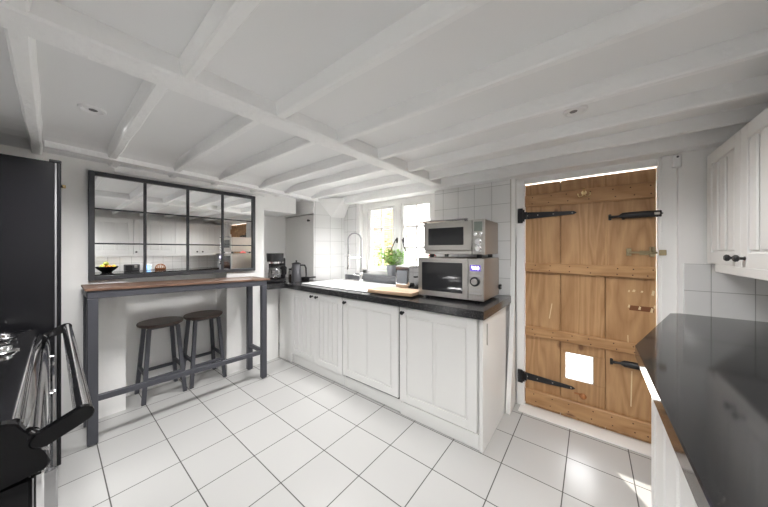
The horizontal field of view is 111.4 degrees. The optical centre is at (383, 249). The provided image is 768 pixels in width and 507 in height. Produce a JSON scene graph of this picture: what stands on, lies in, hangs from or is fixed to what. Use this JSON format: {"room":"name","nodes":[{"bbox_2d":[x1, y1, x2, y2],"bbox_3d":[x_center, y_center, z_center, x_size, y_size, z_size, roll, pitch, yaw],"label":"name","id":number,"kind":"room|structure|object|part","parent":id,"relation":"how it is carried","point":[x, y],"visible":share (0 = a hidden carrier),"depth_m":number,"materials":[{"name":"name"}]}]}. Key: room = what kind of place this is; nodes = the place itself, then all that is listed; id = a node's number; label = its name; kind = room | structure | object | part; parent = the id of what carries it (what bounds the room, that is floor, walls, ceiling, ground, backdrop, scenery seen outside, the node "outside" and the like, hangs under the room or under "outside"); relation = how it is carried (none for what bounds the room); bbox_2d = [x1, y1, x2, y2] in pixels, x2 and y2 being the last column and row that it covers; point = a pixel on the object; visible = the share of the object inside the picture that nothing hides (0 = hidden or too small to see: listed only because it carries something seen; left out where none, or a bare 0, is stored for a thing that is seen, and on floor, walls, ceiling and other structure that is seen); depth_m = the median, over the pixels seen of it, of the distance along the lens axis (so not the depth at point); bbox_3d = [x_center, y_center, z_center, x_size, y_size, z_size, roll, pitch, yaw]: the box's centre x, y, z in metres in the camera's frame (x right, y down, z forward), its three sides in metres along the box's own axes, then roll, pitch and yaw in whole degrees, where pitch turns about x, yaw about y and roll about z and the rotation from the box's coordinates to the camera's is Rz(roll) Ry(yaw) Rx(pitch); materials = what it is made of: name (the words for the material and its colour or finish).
{"room":"kitchen","nodes":[
{"label":"kitchen","id":0,"kind":"room"},
{"bbox_2d":[0,144,295,424],"bbox_3d":[-1.929,0.255,2.701,0.644,2.050,3.350,0,0,38],"label":"wall","id":1,"kind":"structure","parent":0,"point":[119,335],"depth_m":2.36,"materials":[{"name":"paint"}]},
{"bbox_2d":[88,170,254,280],"bbox_3d":[-1.803,-0.180,2.413,0.028,0.816,1.222,0,0,38],"label":"mirror","id":2,"kind":"object","parent":1,"relation":"attached to","point":[138,227],"visible":1,"depth_m":2.27,"materials":[{"name":"grey paint"}]},
{"bbox_2d":[285,198,348,279],"bbox_3d":[-0.906,-0.140,3.549,0.960,1.040,0.390,0,0,38],"label":"wall","id":3,"kind":"structure","parent":0,"point":[329,214],"depth_m":3.35,"materials":[{"name":"tile"}]},
{"bbox_2d":[57,342,650,506],"bbox_3d":[-1.217,1.340,0.476,4.700,0.120,5.640,0,0,38],"label":"floor","id":4,"kind":"structure","parent":0,"point":[293,436],"depth_m":1.61,"materials":[{"name":"tile"}]},
{"bbox_2d":[0,153,61,465],"bbox_3d":[-2.252,0.387,1.404,0.555,1.785,0.654,0,0,38],"label":"fridge","id":5,"kind":"object","parent":4,"relation":"on","point":[30,189],"visible":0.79,"depth_m":1.41,"materials":[{"name":"black metal"}]},
{"bbox_3d":[-2.055,0.364,1.654,0.555,1.712,0.016,0,0,38],"label":"door","id":6,"kind":"part","parent":5,"relation":"part of","materials":[{"name":"black metal"}]},
{"bbox_2d":[0,323,94,506],"bbox_3d":[-1.504,0.831,0.786,1.264,0.896,0.770,0,0,38],"label":"range cooker","id":7,"kind":"object","parent":4,"relation":"on","point":[30,429],"visible":1,"depth_m":0.70,"materials":[{"name":"black metal"}]},
{"bbox_3d":[-1.776,0.398,1.204,0.108,0.030,0.108,0,0,38],"label":"burner","id":8,"kind":"part","parent":7,"relation":"part of","materials":[{"name":"silver metal"}]},
{"bbox_3d":[-1.544,0.398,1.046,0.108,0.030,0.108,0,0,38],"label":"burner","id":9,"kind":"part","parent":7,"relation":"part of","materials":[{"name":"silver metal"}]},
{"bbox_2d":[0,332,22,395],"bbox_3d":[-1.555,0.423,0.741,1.190,0.019,0.636,0,0,38],"label":"cooktop","id":10,"kind":"object","parent":7,"relation":"in","point":[11,360],"depth_m":0.93,"materials":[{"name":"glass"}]},
{"bbox_3d":[-1.129,0.853,0.818,0.605,0.575,0.055,0,0,38],"label":"oven door","id":11,"kind":"part","parent":7,"relation":"part of","materials":[{"name":"black"}]},
{"bbox_3d":[-1.348,0.479,1.004,1.150,0.135,0.086,0,0,38],"label":"control panel","id":12,"kind":"part","parent":7,"relation":"part of","materials":[{"name":"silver metal"}]},
{"bbox_3d":[-0.867,0.852,0.669,0.011,0.576,0.044,0,0,38],"label":"edge trim","id":13,"kind":"part","parent":7,"relation":"part of","materials":[{"name":"silver metal"}]},
{"bbox_3d":[-1.100,0.604,0.854,0.605,0.072,0.038,0,0,38],"label":"door handle","id":14,"kind":"part","parent":7,"relation":"part of","materials":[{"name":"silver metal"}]},
{"bbox_3d":[-1.563,0.604,1.220,0.565,0.072,0.038,0,0,38],"label":"door handle","id":15,"kind":"part","parent":7,"relation":"part of","materials":[{"name":"silver metal"}]},
{"bbox_3d":[-1.335,0.852,1.038,0.011,0.576,0.044,0,0,38],"label":"edge trim","id":16,"kind":"part","parent":7,"relation":"part of","materials":[{"name":"silver metal"}]},
{"bbox_2d":[134,316,186,405],"bbox_3d":[-2.006,0.957,2.357,0.326,0.644,0.326,0,0,38],"label":"bar stool","id":17,"kind":"object","parent":4,"relation":"on","point":[170,321],"visible":0.96,"depth_m":2.33,"materials":[{"name":"brown wood"}]},
{"bbox_3d":[-2.173,0.977,2.338,0.099,0.604,0.040,0,0,-7],"label":"leg","id":18,"kind":"part","parent":17,"relation":"part of","materials":[{"name":"grey metal"}]},
{"bbox_3d":[-1.986,0.977,2.190,0.040,0.604,0.099,0,0,-7],"label":"leg","id":19,"kind":"part","parent":17,"relation":"part of","materials":[{"name":"grey wood"}]},
{"bbox_3d":[-2.006,0.650,2.357,0.326,0.030,0.326,0,0,38],"label":"seat","id":20,"kind":"part","parent":17,"relation":"part of","materials":[{"name":"brown wood"}]},
{"bbox_3d":[-2.026,0.977,2.525,0.040,0.604,0.099,0,0,-7],"label":"leg","id":21,"kind":"part","parent":17,"relation":"part of","materials":[{"name":"grey metal"}]},
{"bbox_3d":[-1.839,0.977,2.377,0.099,0.604,0.040,0,0,-7],"label":"leg","id":22,"kind":"part","parent":17,"relation":"part of","materials":[{"name":"grey metal"}]},
{"bbox_2d":[81,276,269,446],"bbox_3d":[-1.669,0.765,2.270,0.357,1.028,1.235,0,0,38],"label":"bar table","id":23,"kind":"object","parent":4,"relation":"on","point":[91,292],"visible":0.97,"depth_m":1.94,"materials":[{"name":"brown wood"}]},
{"bbox_3d":[-2.146,0.795,1.903,0.045,0.950,0.050,0,0,38],"label":"leg","id":24,"kind":"part","parent":23,"relation":"part of","materials":[{"name":"grey metal"}]},
{"bbox_3d":[-1.912,0.795,1.719,0.045,0.950,0.050,0,0,38],"label":"leg","id":25,"kind":"part","parent":23,"relation":"part of","materials":[{"name":"grey metal"}]},
{"bbox_3d":[-1.677,0.311,2.263,0.340,0.084,1.195,0,0,38],"label":"frame","id":26,"kind":"part","parent":23,"relation":"part of","materials":[{"name":"wood"}]},
{"bbox_3d":[-1.559,0.997,2.168,0.030,0.071,1.095,0,0,38],"label":"foot rail","id":27,"kind":"part","parent":23,"relation":"part of","materials":[{"name":"grey metal"}]},
{"bbox_3d":[-1.437,0.812,2.801,0.045,0.916,0.050,0,0,38],"label":"leg","id":28,"kind":"part","parent":23,"relation":"part of","materials":[{"name":"grey metal"}]},
{"bbox_3d":[-1.320,1.015,2.710,0.254,0.037,0.028,0,0,38],"label":"rail","id":29,"kind":"part","parent":23,"relation":"part of","materials":[{"name":"grey metal"}]},
{"bbox_3d":[-1.203,0.812,2.617,0.045,0.916,0.050,0,0,38],"label":"leg","id":30,"kind":"part","parent":23,"relation":"part of","materials":[{"name":"grey metal"}]},
{"bbox_2d":[180,310,226,388],"bbox_3d":[-1.804,0.957,2.621,0.326,0.644,0.326,0,0,38],"label":"bar stool","id":31,"kind":"object","parent":4,"relation":"on","point":[197,316],"visible":0.99,"depth_m":2.59,"materials":[{"name":"grey metal"}]},
{"bbox_3d":[-1.971,0.977,2.602,0.099,0.604,0.040,0,0,-7],"label":"leg","id":32,"kind":"part","parent":31,"relation":"part of","materials":[{"name":"grey metal"}]},
{"bbox_3d":[-1.784,0.977,2.454,0.040,0.604,0.099,0,0,-7],"label":"leg","id":33,"kind":"part","parent":31,"relation":"part of","materials":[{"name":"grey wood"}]},
{"bbox_3d":[-1.804,0.650,2.621,0.326,0.030,0.326,0,0,38],"label":"seat","id":34,"kind":"part","parent":31,"relation":"part of","materials":[{"name":"brown wood"}]},
{"bbox_3d":[-1.824,0.977,2.788,0.040,0.604,0.099,0,0,-7],"label":"leg","id":35,"kind":"part","parent":31,"relation":"part of","materials":[{"name":"grey wood"}]},
{"bbox_3d":[-1.637,0.977,2.641,0.099,0.604,0.040,0,0,-7],"label":"leg","id":36,"kind":"part","parent":31,"relation":"part of","materials":[{"name":"grey metal"}]},
{"bbox_2d":[279,288,292,361],"bbox_3d":[-1.144,0.859,3.060,0.263,0.837,0.018,0,0,38],"label":"filler panel","id":37,"kind":"object","parent":4,"relation":"on","point":[285,353],"visible":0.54,"depth_m":3.05,"materials":[{"name":"white wood"}]},
{"bbox_2d":[291,289,345,385],"bbox_3d":[-0.514,0.860,2.952,0.855,0.835,0.722,0,0,38],"label":"base cabinet","id":38,"kind":"object","parent":4,"relation":"on","point":[316,319],"visible":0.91,"depth_m":2.66,"materials":[{"name":"white wood"}]},
{"bbox_3d":[-0.872,0.805,2.831,0.430,0.726,0.020,0,0,38],"label":"door","id":39,"kind":"part","parent":38,"relation":"part of","materials":[{"name":"white wood"}]},
{"bbox_3d":[-0.541,0.805,2.570,0.407,0.726,0.020,0,0,38],"label":"door","id":40,"kind":"part","parent":38,"relation":"part of","materials":[{"name":"white wood"}]},
{"bbox_2d":[267,277,510,320],"bbox_3d":[-0.344,0.407,2.716,2.872,0.055,0.898,0,0,38],"label":"countertop","id":41,"kind":"structure","parent":38,"relation":"on","point":[484,310],"depth_m":2.01,"materials":[{"name":"stone"}]},
{"bbox_2d":[266,253,286,282],"bbox_3d":[-1.277,0.209,3.125,0.233,0.338,0.216,0,0,-10],"label":"coffee machine","id":42,"kind":"object","parent":41,"relation":"on","point":[277,271],"visible":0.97,"depth_m":3.10,"materials":[{"name":"black plastic"}]},
{"bbox_3d":[-1.289,0.191,3.100,0.116,0.038,0.116,0,0,38],"label":"jug lid","id":43,"kind":"part","parent":42,"relation":"part of","materials":[{"name":"black plastic"}]},
{"bbox_2d":[288,268,291,279],"bbox_3d":[-1.155,0.295,3.306,0.096,0.166,0.096,0,0,38],"label":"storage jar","id":44,"kind":"object","parent":41,"relation":"on","point":[289,274],"visible":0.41,"depth_m":3.28,"materials":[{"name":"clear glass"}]},
{"bbox_2d":[291,260,306,281],"bbox_3d":[-1.036,0.252,3.187,0.172,0.254,0.116,0,0,-25],"label":"cafetiere","id":45,"kind":"object","parent":41,"relation":"on","point":[296,266],"visible":1,"depth_m":3.13,"materials":[{"name":"grey metal"}]},
{"bbox_3d":[-0.974,0.253,3.175,0.078,0.156,0.020,0,0,0],"label":"handle","id":46,"kind":"part","parent":45,"relation":"part of","materials":[{"name":"black plastic"}]},
{"bbox_2d":[286,215,313,279],"bbox_3d":[-1.054,-0.035,3.614,0.638,0.826,0.351,0,0,38],"label":"wall cabinet","id":47,"kind":"object","parent":41,"relation":"on","point":[299,230],"visible":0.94,"depth_m":3.46,"materials":[{"name":"white"}]},
{"bbox_2d":[301,276,315,280],"bbox_3d":[-0.949,0.351,3.252,0.232,0.054,0.120,0,0,38],"label":"pan","id":48,"kind":"object","parent":41,"relation":"on","point":[302,278],"visible":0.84,"depth_m":3.24,"materials":[{"name":"black metal"}]},
{"bbox_2d":[302,279,395,292],"bbox_3d":[-0.353,0.398,2.833,1.025,0.061,0.540,0,0,38],"label":"sink","id":49,"kind":"object","parent":41,"relation":"in","point":[362,286],"visible":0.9,"depth_m":2.89,"materials":[{"name":"white ceramic"}]},
{"bbox_3d":[-0.230,0.402,2.711,0.480,0.053,0.380,0,0,38],"label":"bowl","id":50,"kind":"part","parent":49,"relation":"part of","materials":[{"name":"white ceramic"}]},
{"bbox_2d":[347,232,363,280],"bbox_3d":[-0.344,0.080,3.121,0.200,0.578,0.062,0,0,-1],"label":"tap","id":51,"kind":"object","parent":41,"relation":"on","point":[360,274],"visible":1,"depth_m":3.12,"materials":[{"name":"silver metal"}]},
{"bbox_2d":[367,286,418,296],"bbox_3d":[0.097,0.354,2.260,0.430,0.029,0.230,0,0,33],"label":"chopping board","id":52,"kind":"object","parent":41,"relation":"on","point":[408,292],"visible":0.82,"depth_m":2.19,"materials":[{"name":"brown wood"}]},
{"bbox_2d":[396,265,417,288],"bbox_3d":[0.253,0.266,2.598,0.189,0.222,0.217,0,0,44],"label":"toaster","id":53,"kind":"object","parent":41,"relation":"on","point":[406,275],"visible":0.84,"depth_m":2.52,"materials":[{"name":"silver metal"}]},
{"bbox_3d":[0.173,0.348,2.529,0.150,0.027,0.007,0,0,44],"label":"trim","id":54,"kind":"part","parent":53,"relation":"part of","materials":[{"name":"beige wood"}]},
{"bbox_3d":[0.174,0.263,2.530,0.136,0.125,0.005,0,0,44],"label":"glass","id":55,"kind":"part","parent":53,"relation":"part of","materials":[{"name":"grey"}]},
{"bbox_2d":[418,257,501,302],"bbox_3d":[0.614,0.221,2.136,0.542,0.318,0.443,0,0,38],"label":"microwave","id":56,"kind":"object","parent":41,"relation":"on","point":[475,279],"visible":1,"depth_m":1.97,"materials":[{"name":"silver metal"}]},
{"bbox_3d":[0.440,0.209,2.021,0.336,0.224,0.007,0,0,38],"label":"door glass","id":57,"kind":"part","parent":56,"relation":"part of","materials":[{"name":"black glass"}]},
{"bbox_3d":[0.449,0.212,2.026,0.411,0.301,0.020,0,0,38],"label":"door","id":58,"kind":"part","parent":56,"relation":"part of","materials":[{"name":"silver metal"}]},
{"bbox_2d":[419,218,497,257],"bbox_3d":[0.611,-0.084,2.119,0.496,0.288,0.440,0,0,38],"label":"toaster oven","id":59,"kind":"object","parent":56,"relation":"on","point":[479,237],"visible":1,"depth_m":1.97,"materials":[{"name":"silver metal"}]},
{"bbox_3d":[0.452,-0.218,2.002,0.392,0.020,0.050,0,0,37],"label":"door handle","id":60,"kind":"part","parent":59,"relation":"part of","materials":[{"name":"silver metal"}]},
{"bbox_3d":[0.470,-0.103,2.014,0.287,0.133,0.009,0,0,37],"label":"door glass","id":61,"kind":"part","parent":59,"relation":"part of","materials":[{"name":"black glass"}]},
{"bbox_3d":[0.484,-0.107,2.015,0.387,0.220,0.021,0,0,37],"label":"door","id":62,"kind":"part","parent":59,"relation":"part of","materials":[{"name":"silver metal"}]},
{"bbox_2d":[425,251,471,253],"bbox_3d":[0.486,0.020,2.014,0.382,0.026,0.014,0,0,37],"label":"tray","id":63,"kind":"object","parent":59,"relation":"on","point":[426,252],"depth_m":2.00,"materials":[{"name":"silver metal"}]},
{"bbox_3d":[0.664,-0.008,1.858,0.050,0.050,0.027,0,0,38],"label":"knob","id":64,"kind":"part","parent":59,"relation":"part of","materials":[{"name":"silver metal"}]},
{"bbox_3d":[0.664,-0.058,1.858,0.050,0.050,0.027,0,0,38],"label":"knob","id":65,"kind":"part","parent":59,"relation":"part of","materials":[{"name":"silver metal"}]},
{"bbox_3d":[0.677,-0.093,1.873,0.087,0.253,0.015,0,0,37],"label":"control panel","id":66,"kind":"part","parent":59,"relation":"part of","materials":[{"name":"silver metal"}]},
{"bbox_3d":[0.657,0.212,1.866,0.109,0.301,0.021,0,0,38],"label":"control panel","id":67,"kind":"part","parent":56,"relation":"part of","materials":[{"name":"silver metal"}]},
{"bbox_2d":[342,298,400,411],"bbox_3d":[0.050,0.860,2.466,0.626,0.835,0.666,0,0,38],"label":"base cabinet","id":68,"kind":"object","parent":4,"relation":"on","point":[371,331],"visible":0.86,"depth_m":2.20,"materials":[{"name":"wood"}]},
{"bbox_2d":[400,306,505,452],"bbox_3d":[0.538,0.860,2.046,0.640,0.840,0.602,0,0,38],"label":"base cabinet","id":69,"kind":"object","parent":4,"relation":"on","point":[453,368],"visible":0.88,"depth_m":1.81,"materials":[{"name":"white wood"}]},
{"bbox_3d":[0.361,0.805,1.857,0.595,0.726,0.020,0,0,38],"label":"door","id":70,"kind":"part","parent":69,"relation":"part of","materials":[{"name":"white wood"}]},
{"bbox_3d":[0.787,0.860,1.875,0.024,0.840,0.562,0,0,38],"label":"panel","id":71,"kind":"part","parent":69,"relation":"part of","materials":[{"name":"white wood"}]},
{"bbox_2d":[651,396,696,506],"bbox_3d":[1.369,0.856,0.914,0.660,0.843,1.529,0,0,38],"label":"base cabinet","id":72,"kind":"object","parent":4,"relation":"on","point":[670,487],"visible":0.07,"depth_m":0.82,"materials":[{"name":"white wood"}]},
{"bbox_2d":[635,313,767,506],"bbox_3d":[0.796,0.405,0.220,0.699,0.050,3.332,0,0,38],"label":"countertop","id":73,"kind":"structure","parent":72,"relation":"on","point":[706,377],"depth_m":0.68,"materials":[{"name":"stone"}]},
{"bbox_2d":[0,0,767,204],"bbox_3d":[-1.230,-0.752,0.499,4.650,0.335,5.660,0,0,38],"label":"ceiling","id":74,"kind":"structure","parent":0,"point":[355,101],"depth_m":1.08,"materials":[{"name":"white paint"}]},
{"bbox_2d":[77,103,106,115],"bbox_3d":[-1.457,-0.699,1.309,0.102,0.013,0.102,0,0,38],"label":"recessed light","id":75,"kind":"object","parent":74,"relation":"in","point":[91,109],"visible":1,"depth_m":1.30,"materials":[{"name":"white plastic"}]},
{"bbox_3d":[-1.387,-0.649,2.593,0.075,0.085,2.412,0,0,36],"label":"wall plate","id":76,"kind":"part","parent":74,"relation":"part of","materials":[{"name":"white paint"}]},
{"bbox_3d":[-0.025,-0.677,3.051,1.420,0.185,0.160,0,0,38],"label":"wall plate","id":77,"kind":"part","parent":74,"relation":"part of","materials":[{"name":"white paint"}]},
{"bbox_2d":[563,105,587,116],"bbox_3d":[0.944,-0.684,1.293,0.102,0.013,0.102,0,0,38],"label":"recessed light","id":78,"kind":"object","parent":74,"relation":"in","point":[579,110],"visible":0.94,"depth_m":1.29,"materials":[{"name":"white plastic"}]},
{"bbox_3d":[1.324,-0.679,1.968,2.080,0.182,0.190,0,0,38],"label":"wall plate","id":79,"kind":"part","parent":74,"relation":"part of","materials":[{"name":"white paint"}]},
{"bbox_2d":[309,146,767,414],"bbox_3d":[0.512,0.255,2.666,4.500,2.050,0.420,0,0,38],"label":"wall","id":80,"kind":"structure","parent":0,"point":[691,285],"depth_m":1.63,"materials":[{"name":"tile"}]},
{"bbox_3d":[0.109,0.308,3.015,1.105,0.028,0.132,0,0,38],"label":"window sill","id":81,"kind":"part","parent":80,"relation":"part of","materials":[{"name":"stone"}]},
{"bbox_2d":[377,247,406,275],"bbox_3d":[0.061,0.130,3.008,0.460,0.326,0.157,0,0,38],"label":"potted plant","id":82,"kind":"object","parent":80,"relation":"on","point":[391,268],"visible":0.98,"depth_m":2.96,"materials":[{"name":"green plant"}]},
{"bbox_3d":[0.056,0.091,3.014,0.394,0.210,0.102,0,0,38],"label":"stem","id":83,"kind":"part","parent":82,"relation":"part of","materials":[{"name":"green plant"}]},
{"bbox_3d":[0.089,0.232,2.994,0.132,0.122,0.132,0,0,38],"label":"pot","id":84,"kind":"part","parent":82,"relation":"part of","materials":[{"name":"grey metal"}]},
{"bbox_2d":[357,193,434,274],"bbox_3d":[0.151,-0.134,3.065,1.120,0.898,0.200,0,0,38],"label":"window","id":85,"kind":"structure","parent":80,"relation":"in","point":[365,228],"depth_m":3.12,"materials":[{"name":"white paint"}]},
{"bbox_2d":[516,158,661,456],"bbox_3d":[1.473,0.343,1.927,0.905,1.875,0.270,0,0,38],"label":"trim","id":86,"kind":"structure","parent":80,"relation":"attached to","point":[630,443],"depth_m":1.98,"materials":[{"name":"white paint"}]},
{"bbox_2d":[518,168,666,443],"bbox_3d":[1.456,0.369,1.925,0.852,1.802,0.093,0,0,38],"label":"door","id":87,"kind":"structure","parent":80,"relation":"in","point":[590,265],"depth_m":1.90,"materials":[{"name":"brown wood"}]},
{"bbox_3d":[1.459,0.877,1.961,0.169,0.202,0.024,0,0,38],"label":"flap frame","id":88,"kind":"part","parent":87,"relation":"part of","materials":[{"name":"white plastic"}]},
{"bbox_3d":[1.677,-0.232,1.743,0.280,0.048,0.052,0,0,38],"label":"latch handle","id":89,"kind":"part","parent":87,"relation":"part of","materials":[{"name":"black metal"}]},
{"bbox_2d":[672,154,681,167],"bbox_3d":[1.768,-0.535,1.582,0.040,0.080,0.016,0,0,38],"label":"sensor","id":90,"kind":"object","parent":80,"relation":"attached to","point":[676,159],"visible":1,"depth_m":1.58,"materials":[{"name":"white plastic"}]},
{"bbox_2d":[715,264,767,280],"bbox_3d":[1.012,0.095,0.408,0.047,0.044,2.475,0,0,38],"label":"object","id":91,"kind":"object","parent":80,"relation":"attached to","point":[761,274],"visible":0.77,"depth_m":1.13,"materials":[{"name":"white"}]},
{"label":"outside","id":92,"kind":"structure","parent":0,"visible":0},
{"bbox_2d":[566,352,591,381],"bbox_3d":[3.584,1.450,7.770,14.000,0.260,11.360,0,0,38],"label":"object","id":93,"kind":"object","parent":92,"point":[577,366],"depth_m":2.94,"materials":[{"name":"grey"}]},
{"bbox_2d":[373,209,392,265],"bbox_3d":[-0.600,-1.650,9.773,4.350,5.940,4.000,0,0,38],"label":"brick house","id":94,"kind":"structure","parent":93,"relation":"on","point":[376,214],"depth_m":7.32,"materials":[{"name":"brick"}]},
{"bbox_2d":[373,235,410,266],"bbox_3d":[0.050,0.402,5.237,1.056,1.843,1.211,0,0,38],"label":"shrub","id":95,"kind":"object","parent":93,"relation":"on","point":[387,243],"visible":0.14,"depth_m":5.25,"materials":[{"name":"green plant"}]},
{"bbox_2d":[387,207,415,264],"bbox_3d":[0.455,-0.003,6.746,0.833,2.648,0.932,0,0,-16],"label":"shrub","id":96,"kind":"object","parent":93,"relation":"on","point":[406,207],"visible":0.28,"depth_m":6.67,"materials":[{"name":"green plant"}]},
{"bbox_2d":[406,204,428,264],"bbox_3d":[3.654,0.020,5.397,7.950,2.600,0.280,0,0,38],"label":"wall","id":97,"kind":"structure","parent":93,"relation":"on","point":[423,210],"depth_m":7.45,"materials":[{"name":"white"}]},
{"bbox_3d":[0.525,0.255,-0.860,0.210,2.050,5.700,0,0,38],"label":"wall","id":98,"kind":"structure","parent":0,"visible":0},
{"bbox_2d":[707,107,767,269],"bbox_3d":[1.702,-0.231,1.080,0.362,0.611,0.829,0,0,38],"label":"upper cabinet","id":99,"kind":"object","parent":98,"relation":"attached to","point":[737,170],"visible":1,"depth_m":1.15,"materials":[{"name":"white wood"}]},
{"bbox_3d":[1.719,-0.231,1.323,0.020,0.611,0.426,0,0,38],"label":"door","id":100,"kind":"part","parent":99,"relation":"part of","materials":[{"name":"white wood"}]},
{"bbox_3d":[1.597,0.037,1.211,0.034,0.031,0.031,0,0,38],"label":"knob","id":101,"kind":"part","parent":99,"relation":"part of","materials":[{"name":"black metal"}]},
{"bbox_3d":[1.538,0.037,1.137,0.034,0.031,0.031,0,0,38],"label":"knob","id":102,"kind":"part","parent":99,"relation":"part of","materials":[{"name":"black metal"}]},
{"bbox_3d":[1.462,-0.231,0.997,0.020,0.611,0.399,0,0,38],"label":"door","id":103,"kind":"part","parent":99,"relation":"part of","materials":[{"name":"white wood"}]}
]}

